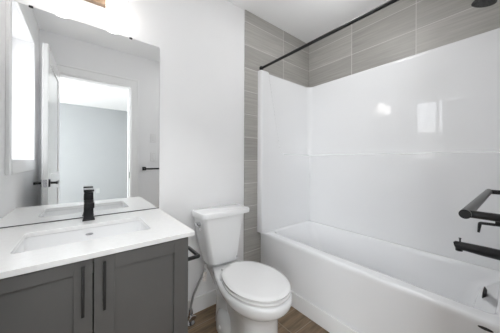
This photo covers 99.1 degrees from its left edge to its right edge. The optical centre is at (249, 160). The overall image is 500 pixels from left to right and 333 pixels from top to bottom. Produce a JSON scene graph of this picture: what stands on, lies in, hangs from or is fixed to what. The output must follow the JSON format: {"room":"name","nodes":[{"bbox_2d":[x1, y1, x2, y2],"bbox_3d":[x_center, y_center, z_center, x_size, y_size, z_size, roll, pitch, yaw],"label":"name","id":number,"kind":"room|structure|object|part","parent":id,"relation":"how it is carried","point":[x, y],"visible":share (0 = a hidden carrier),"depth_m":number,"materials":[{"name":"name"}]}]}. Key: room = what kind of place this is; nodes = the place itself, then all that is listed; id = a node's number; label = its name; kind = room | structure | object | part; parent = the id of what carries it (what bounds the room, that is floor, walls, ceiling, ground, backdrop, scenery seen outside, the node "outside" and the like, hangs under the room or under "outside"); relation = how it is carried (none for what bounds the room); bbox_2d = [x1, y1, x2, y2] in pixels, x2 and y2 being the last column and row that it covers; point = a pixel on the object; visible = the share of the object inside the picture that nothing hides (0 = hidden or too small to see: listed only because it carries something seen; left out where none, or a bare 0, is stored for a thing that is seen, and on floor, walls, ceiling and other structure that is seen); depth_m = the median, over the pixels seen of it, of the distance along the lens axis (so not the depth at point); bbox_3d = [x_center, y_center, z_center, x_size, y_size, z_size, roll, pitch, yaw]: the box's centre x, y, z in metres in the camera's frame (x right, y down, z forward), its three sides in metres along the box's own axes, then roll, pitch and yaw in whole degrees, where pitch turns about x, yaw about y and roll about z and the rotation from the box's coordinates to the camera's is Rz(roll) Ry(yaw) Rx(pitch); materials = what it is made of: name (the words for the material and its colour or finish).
{"room":"bathroom","nodes":[
{"label":"bathroom","id":0,"kind":"room"},
{"bbox_2d":[12,0,244,299],"bbox_3d":[-0.301,-0.095,1.743,2.595,2.455,0.110,0,0,-38],"label":"wall","id":1,"kind":"structure","parent":0,"point":[201,43],"depth_m":1.59,"materials":[{"name":"paint"}]},
{"bbox_2d":[0,0,159,227],"bbox_3d":[-0.900,-0.224,1.194,0.746,1.079,0.008,0,0,-38],"label":"wall mirror","id":2,"kind":"object","parent":1,"relation":"attached to","point":[79,102],"visible":0.99,"depth_m":1.14,"materials":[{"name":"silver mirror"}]},
{"bbox_2d":[64,0,126,19],"bbox_3d":[-0.860,-0.878,1.139,0.344,0.133,0.140,0,0,-38],"label":"vanity light","id":3,"kind":"object","parent":1,"relation":"attached to","point":[117,9],"visible":1,"depth_m":1.18,"materials":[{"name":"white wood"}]},
{"bbox_3d":[-0.750,-0.876,1.198,0.098,0.130,0.098,0,0,-38],"label":"lamp shade","id":4,"kind":"part","parent":3,"relation":"part of","materials":[{"name":"white glass"}]},
{"bbox_2d":[188,288,216,313],"bbox_3d":[-0.340,1.075,1.637,0.731,0.115,0.013,0,0,-38],"label":"baseboard","id":5,"kind":"structure","parent":1,"relation":"attached to","point":[203,301],"depth_m":1.62,"materials":[{"name":"paint"}]},
{"bbox_2d":[244,10,308,262],"bbox_3d":[0.309,-0.092,2.148,0.914,2.455,0.009,0,0,-38],"label":"tiled wall","id":6,"kind":"structure","parent":1,"relation":"attached to","point":[265,42],"depth_m":1.94,"materials":[{"name":"grey tile"}]},
{"bbox_2d":[259,0,398,69],"bbox_3d":[0.568,-0.854,1.387,0.042,0.042,1.501,0,0,-38],"label":"shower curtain rod","id":7,"kind":"object","parent":6,"relation":"attached to","point":[389,2],"visible":0.89,"depth_m":1.39,"materials":[{"name":"black metal"}]},
{"bbox_2d":[188,304,328,332],"bbox_3d":[0.198,1.165,1.103,2.595,0.060,1.740,0,0,-38],"label":"floor","id":8,"kind":"structure","parent":0,"point":[293,321],"depth_m":1.48,"materials":[{"name":"brown wood"}]},
{"bbox_2d":[0,237,187,332],"bbox_3d":[-0.729,0.734,0.950,0.720,0.794,0.606,0,0,-38],"label":"vanity cabinet","id":9,"kind":"object","parent":8,"relation":"on","point":[143,289],"visible":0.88,"depth_m":0.77,"materials":[{"name":"grey paint"}]},
{"bbox_3d":[-0.695,0.684,0.644,0.350,0.684,0.020,0,0,-38],"label":"door","id":10,"kind":"part","parent":9,"relation":"part of","materials":[{"name":"grey paint"}]},
{"bbox_3d":[-0.561,0.436,0.715,0.009,0.168,0.032,0,0,-38],"label":"door handle","id":11,"kind":"part","parent":9,"relation":"part of","materials":[{"name":"black metal"}]},
{"bbox_2d":[0,208,194,278],"bbox_3d":[-0.725,0.327,0.965,0.747,0.020,0.587,0,0,-38],"label":"countertop","id":12,"kind":"structure","parent":9,"relation":"on","point":[162,227],"depth_m":0.86,"materials":[{"name":"white stone"}]},
{"bbox_2d":[14,221,147,272],"bbox_3d":[-0.719,0.404,0.961,0.488,0.130,0.306,0,0,-38],"label":"sink","id":13,"kind":"object","parent":12,"relation":"in","point":[68,237],"visible":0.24,"depth_m":1.04,"materials":[{"name":"ceramic"}]},
{"bbox_2d":[82,188,94,220],"bbox_3d":[-0.840,0.232,1.110,0.053,0.167,0.138,0,0,-38],"label":"faucet","id":14,"kind":"object","parent":12,"relation":"on","point":[89,203],"visible":1,"depth_m":1.12,"materials":[{"name":"black metal"}]},
{"bbox_3d":[-0.858,0.158,1.134,0.044,0.020,0.073,0,0,-38],"label":"lever","id":15,"kind":"part","parent":14,"relation":"part of","materials":[{"name":"black metal"}]},
{"bbox_3d":[-0.827,0.222,1.094,0.042,0.031,0.096,0,0,-38],"label":"spout","id":16,"kind":"part","parent":14,"relation":"part of","materials":[{"name":"black metal"}]},
{"bbox_3d":[-0.514,0.436,0.752,0.009,0.168,0.032,0,0,-38],"label":"door handle","id":17,"kind":"part","parent":9,"relation":"part of","materials":[{"name":"black metal"}]},
{"bbox_3d":[-0.420,0.685,0.861,0.342,0.684,0.020,0,0,-38],"label":"door","id":18,"kind":"part","parent":9,"relation":"part of","materials":[{"name":"grey paint"}]},
{"bbox_2d":[188,246,199,260],"bbox_3d":[-0.317,0.468,1.076,0.083,0.034,0.164,0,0,-38],"label":"toilet paper holder","id":19,"kind":"object","parent":9,"relation":"attached to","point":[196,254],"visible":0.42,"depth_m":1.04,"materials":[{"name":"black metal"}]},
{"bbox_2d":[188,263,206,326],"bbox_3d":[-0.370,0.935,1.498,0.147,0.394,0.080,0,0,-38],"label":"supply hose","id":20,"kind":"object","parent":8,"relation":"on","point":[191,316],"visible":0.94,"depth_m":1.48,"materials":[{"name":"silver metal"}]},
{"bbox_3d":[-0.387,1.067,1.446,0.048,0.030,0.010,0,0,-38],"label":"valve handle","id":21,"kind":"part","parent":20,"relation":"part of","materials":[{"name":"silver metal"}]},
{"bbox_2d":[191,203,291,332],"bbox_3d":[-0.055,0.744,1.380,0.421,0.779,0.728,0,0,-40],"label":"toilet","id":22,"kind":"object","parent":8,"relation":"on","point":[251,297],"visible":1,"depth_m":1.35,"materials":[{"name":"ceramic"}]},
{"bbox_3d":[-0.341,0.439,1.432,0.045,0.041,0.083,0,0,-40],"label":"flush lever","id":23,"kind":"part","parent":22,"relation":"part of","materials":[{"name":"silver metal"}]},
{"bbox_3d":[-0.211,0.566,1.585,0.376,0.342,0.196,0,0,-40],"label":"tank","id":24,"kind":"part","parent":22,"relation":"part of","materials":[{"name":"ceramic"}]},
{"bbox_3d":[-0.209,0.374,1.584,0.400,0.040,0.215,0,0,-40],"label":"tank lid","id":25,"kind":"part","parent":22,"relation":"part of","materials":[{"name":"ceramic"}]},
{"bbox_3d":[0.028,0.714,1.295,0.358,0.021,0.469,0,0,-40],"label":"seat lid","id":26,"kind":"part","parent":22,"relation":"part of","materials":[{"name":"plastic"}]},
{"bbox_3d":[0.030,0.740,1.293,0.360,0.018,0.467,0,0,-40],"label":"seat","id":27,"kind":"part","parent":22,"relation":"part of","materials":[{"name":"plastic"}]},
{"bbox_2d":[260,220,499,332],"bbox_3d":[0.840,0.896,1.608,0.720,0.483,1.502,0,0,-38],"label":"bathtub","id":28,"kind":"object","parent":8,"relation":"on","point":[369,284],"visible":0.86,"depth_m":1.38,"materials":[{"name":"plastic"}]},
{"bbox_2d":[291,291,358,332],"bbox_3d":[0.555,1.079,1.378,0.013,0.115,1.511,0,0,-38],"label":"baseboard","id":29,"kind":"structure","parent":28,"relation":"attached to","point":[319,316],"depth_m":1.47,"materials":[{"name":"paint"}]},
{"bbox_2d":[257,28,499,269],"bbox_3d":[0.831,-0.082,1.597,0.757,1.472,1.501,0,0,-38],"label":"shower surround","id":30,"kind":"object","parent":28,"relation":"on","point":[394,151],"visible":1,"depth_m":1.72,"materials":[{"name":"plastic"}]},
{"bbox_2d":[453,238,499,259],"bbox_3d":[1.260,0.485,1.178,0.055,0.074,0.197,0,0,-38],"label":"tub spout","id":31,"kind":"object","parent":30,"relation":"attached to","point":[460,246],"visible":1,"depth_m":1.16,"materials":[{"name":"black metal"}]},
{"bbox_2d":[477,221,499,232],"bbox_3d":[1.290,0.325,1.140,0.166,0.166,0.100,0,0,-38],"label":"shower valve","id":32,"kind":"object","parent":30,"relation":"attached to","point":[480,224],"visible":0.92,"depth_m":1.15,"materials":[{"name":"black metal"}]},
{"bbox_3d":[1.278,0.722,1.161,0.072,0.072,0.021,0,0,-38],"label":"overflow plate","id":33,"kind":"part","parent":28,"relation":"part of","materials":[{"name":"black metal"}]},
{"bbox_2d":[227,0,388,42],"bbox_3d":[0.209,-1.350,1.103,2.595,0.060,1.740,0,0,-38],"label":"ceiling","id":34,"kind":"structure","parent":0,"point":[305,20],"depth_m":1.90,"materials":[{"name":"white paint"}]},
{"bbox_3d":[-0.016,-0.094,-0.108,4.440,2.455,0.110,0,0,-38],"label":"wall","id":35,"kind":"structure","parent":0,"visible":0},
{"bbox_2d":[458,189,499,221],"bbox_3d":[0.681,0.111,0.576,0.567,0.044,0.099,0,0,-38],"label":"towel bar","id":36,"kind":"object","parent":35,"relation":"attached to","point":[470,210],"visible":1,"depth_m":0.44,"materials":[{"name":"black metal"}]},
{"bbox_3d":[0.477,0.110,0.412,0.016,0.016,0.081,0,0,-38],"label":"post","id":37,"kind":"part","parent":36,"relation":"part of","materials":[{"name":"black metal"}]},
{"bbox_3d":[0.887,0.112,0.736,0.016,0.016,0.081,0,0,-38],"label":"post","id":38,"kind":"part","parent":36,"relation":"part of","materials":[{"name":"black metal"}]},
{"bbox_3d":[1.295,-0.328,1.001,0.771,1.975,0.009,0,0,-38],"label":"tiled wall","id":39,"kind":"structure","parent":35,"relation":"attached to","visible":0},
{"bbox_2d":[471,0,497,7],"bbox_3d":[1.304,-0.901,1.129,0.100,0.114,0.184,0,0,-38],"label":"shower fixture","id":40,"kind":"object","parent":39,"relation":"attached to","point":[476,3],"visible":1,"depth_m":1.16,"materials":[{"name":"black metal"}]},
{"bbox_3d":[1.179,-0.088,1.872,0.110,2.455,1.520,0,0,-38],"label":"wall","id":41,"kind":"structure","parent":0,"visible":0},
{"bbox_2d":[309,0,499,86],"bbox_3d":[1.136,-0.329,1.832,0.009,1.975,1.511,0,0,-38],"label":"tiled wall","id":42,"kind":"structure","parent":41,"relation":"attached to","point":[402,29],"depth_m":1.74,"materials":[{"name":"grey tile"}]}
]}

